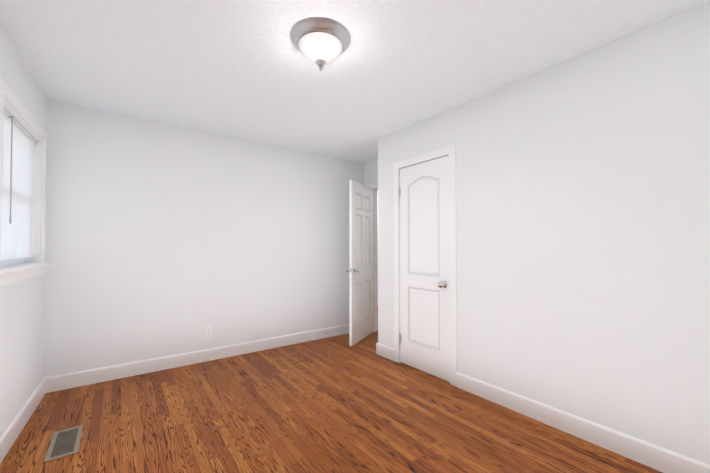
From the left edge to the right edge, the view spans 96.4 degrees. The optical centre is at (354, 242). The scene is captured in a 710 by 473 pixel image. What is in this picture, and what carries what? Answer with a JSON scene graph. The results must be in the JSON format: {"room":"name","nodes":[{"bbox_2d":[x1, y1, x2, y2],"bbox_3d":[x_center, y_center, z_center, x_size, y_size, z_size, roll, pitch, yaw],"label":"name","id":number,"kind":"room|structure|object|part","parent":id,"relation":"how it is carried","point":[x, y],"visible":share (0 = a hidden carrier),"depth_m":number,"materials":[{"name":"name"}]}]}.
{"room":"empty bedroom","nodes":[
{"label":"empty bedroom","id":0,"kind":"room"},
{"bbox_2d":[0,24,47,436],"bbox_3d":[-1.374,-0.003,0.743,0.343,2.440,4.812,1,-1,-37],"label":"wall","id":1,"kind":"structure","parent":0,"point":[22,314],"depth_m":2.09,"materials":[{"name":"white paint"}]},
{"bbox_2d":[0,378,45,463],"bbox_3d":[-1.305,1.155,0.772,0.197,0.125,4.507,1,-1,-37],"label":"baseboard","id":2,"kind":"structure","parent":1,"relation":"attached to","point":[11,433],"depth_m":2.07,"materials":[{"name":"white paint"}]},
{"bbox_2d":[0,77,49,285],"bbox_3d":[-2.264,-0.322,2.099,0.234,1.140,1.081,1,-1,-37],"label":"window","id":3,"kind":"structure","parent":1,"relation":"in","point":[11,103],"depth_m":2.36,"materials":[{"name":"white paint"}]},
{"bbox_3d":[-2.320,-0.328,2.076,0.066,0.964,0.894,1,-1,-37],"label":"window sash","id":4,"kind":"part","parent":3,"relation":"part of","materials":[{"name":"white plastic"}]},
{"bbox_2d":[1,107,35,263],"bbox_3d":[-2.266,-0.338,2.113,0.065,0.938,0.882,1,-1,-37],"label":"window blind","id":5,"kind":"object","parent":3,"relation":"attached to","point":[17,236],"visible":0.98,"depth_m":2.16,"materials":[{"name":"white plastic"}]},
{"bbox_2d":[9,116,12,223],"bbox_3d":[-2.132,-0.449,1.963,0.019,0.669,0.009,1,-1,-37],"label":"blind wand","id":6,"kind":"object","parent":5,"relation":"hanging from","point":[10,218],"visible":1,"depth_m":1.96,"materials":[{"name":"grey plastic"}]},
{"bbox_2d":[44,101,363,377],"bbox_3d":[-1.267,0.043,3.716,3.380,2.440,0.150,1,-1,-37],"label":"wall","id":7,"kind":"structure","parent":0,"point":[162,240],"depth_m":3.23,"materials":[{"name":"white paint"}]},
{"bbox_2d":[45,324,348,392],"bbox_3d":[-1.211,1.199,3.622,3.380,0.125,0.040,1,-1,-37],"label":"baseboard","id":8,"kind":"structure","parent":7,"relation":"attached to","point":[87,377],"depth_m":3.20,"materials":[{"name":"white paint"}]},
{"bbox_2d":[205,325,212,336],"bbox_3d":[-1.558,0.948,3.388,0.070,0.114,0.008,1,-1,-37],"label":"electrical outlet","id":9,"kind":"object","parent":7,"relation":"attached to","point":[208,331],"visible":1,"depth_m":3.38,"materials":[{"name":"white plastic"}]},
{"bbox_2d":[0,305,662,472],"bbox_3d":[-0.172,1.312,3.033,5.550,0.120,6.500,1,-1,-37],"label":"floor","id":10,"kind":"structure","parent":0,"point":[336,404],"depth_m":2.15,"materials":[{"name":"brown wood"}]},
{"bbox_2d":[44,425,82,462],"bbox_3d":[-1.790,1.233,1.963,0.145,0.006,0.355,1,-1,-37],"label":"floor vent","id":11,"kind":"object","parent":10,"relation":"in","point":[65,442],"visible":1,"depth_m":1.94,"materials":[{"name":"grey metal"}]},
{"bbox_2d":[0,0,709,163],"bbox_3d":[-0.172,-1.247,3.072,5.550,0.120,6.500,1,-1,-37],"label":"ceiling","id":12,"kind":"structure","parent":0,"point":[244,70],"depth_m":2.05,"materials":[{"name":"paint"}]},
{"bbox_2d":[290,17,350,70],"bbox_3d":[-0.203,-1.109,1.877,0.356,0.193,0.356,1,-1,-37],"label":"ceiling light","id":13,"kind":"object","parent":12,"relation":"attached to","point":[300,29],"depth_m":1.79,"materials":[{"name":"white glass"}]},
{"bbox_3d":[-0.203,-1.113,1.877,0.258,0.104,0.258,1,-1,-37],"label":"ceiling light shade","id":14,"kind":"part","parent":13,"relation":"part of","materials":[{"name":"white glass"}]},
{"bbox_3d":[-0.203,-1.043,1.876,0.066,0.060,0.066,1,-1,-37],"label":"ceiling light cap","id":15,"kind":"part","parent":13,"relation":"part of","materials":[{"name":"silver metal"}]},
{"bbox_2d":[364,159,377,186],"bbox_3d":[0.825,0.044,3.823,0.110,2.440,6.250,1,-1,-37],"label":"wall","id":16,"kind":"structure","parent":0,"point":[370,172],"depth_m":4.54,"materials":[{"name":"white paint"}]},
{"bbox_2d":[346,180,372,345],"bbox_3d":[0.087,0.249,4.182,0.204,2.025,0.746,0,-1,24],"label":"entry door","id":17,"kind":"structure","parent":16,"relation":"in","point":[361,259],"depth_m":4.11,"materials":[{"name":"white paint"}]},
{"bbox_3d":[-0.028,0.338,3.927,0.125,0.062,0.164,1,-1,-37],"label":"entry door knob","id":18,"kind":"part","parent":17,"relation":"part of","materials":[{"name":"silver metal"}]},
{"bbox_2d":[368,183,377,331],"bbox_3d":[0.486,0.223,4.278,0.134,2.097,0.834,1,-1,-37],"label":"door frame","id":19,"kind":"structure","parent":16,"relation":"attached to","point":[374,187],"depth_m":4.56,"materials":[{"name":"white paint"}]},
{"bbox_2d":[377,190,377,298],"bbox_3d":[1.392,0.070,5.518,0.100,2.440,4.400,1,-1,-37],"label":"wall","id":20,"kind":"structure","parent":0,"point":[377,244],"depth_m":6.66,"materials":[{"name":"white paint"}]},
{"bbox_2d":[378,1,709,464],"bbox_3d":[1.287,0.021,2.326,0.110,2.440,3.295,1,-1,-37],"label":"wall","id":21,"kind":"structure","parent":0,"point":[583,226],"depth_m":1.98,"materials":[{"name":"white paint"}]},
{"bbox_2d":[376,342,393,354],"bbox_3d":[0.466,1.201,3.748,0.536,0.125,0.036,1,-1,-37],"label":"baseboard","id":22,"kind":"structure","parent":21,"relation":"attached to","point":[381,349],"depth_m":3.50,"materials":[{"name":"white paint"}]},
{"bbox_2d":[400,155,449,381],"bbox_3d":[0.674,0.233,3.098,0.035,2.025,0.634,1,-1,-37],"label":"closet door","id":23,"kind":"structure","parent":21,"relation":"in","point":[424,264],"depth_m":3.06,"materials":[{"name":"white paint"}]},
{"bbox_2d":[438,281,446,287],"bbox_3d":[0.784,0.382,2.859,0.070,0.062,0.062,1,-1,-37],"label":"door knob","id":24,"kind":"object","parent":23,"relation":"attached to","point":[443,284],"visible":1,"depth_m":2.85,"materials":[{"name":"silver metal"}]},
{"bbox_2d":[394,144,456,385],"bbox_3d":[0.694,0.198,3.114,0.122,2.110,0.780,1,-1,-37],"label":"door frame","id":25,"kind":"structure","parent":21,"relation":"attached to","point":[449,150],"depth_m":2.81,"materials":[{"name":"white paint"}]},
{"bbox_2d":[456,372,709,472],"bbox_3d":[1.541,1.172,1.861,0.016,0.125,2.215,1,-1,-37],"label":"baseboard","id":26,"kind":"structure","parent":21,"relation":"attached to","point":[658,458],"depth_m":1.97,"materials":[{"name":"white paint"}]}
]}

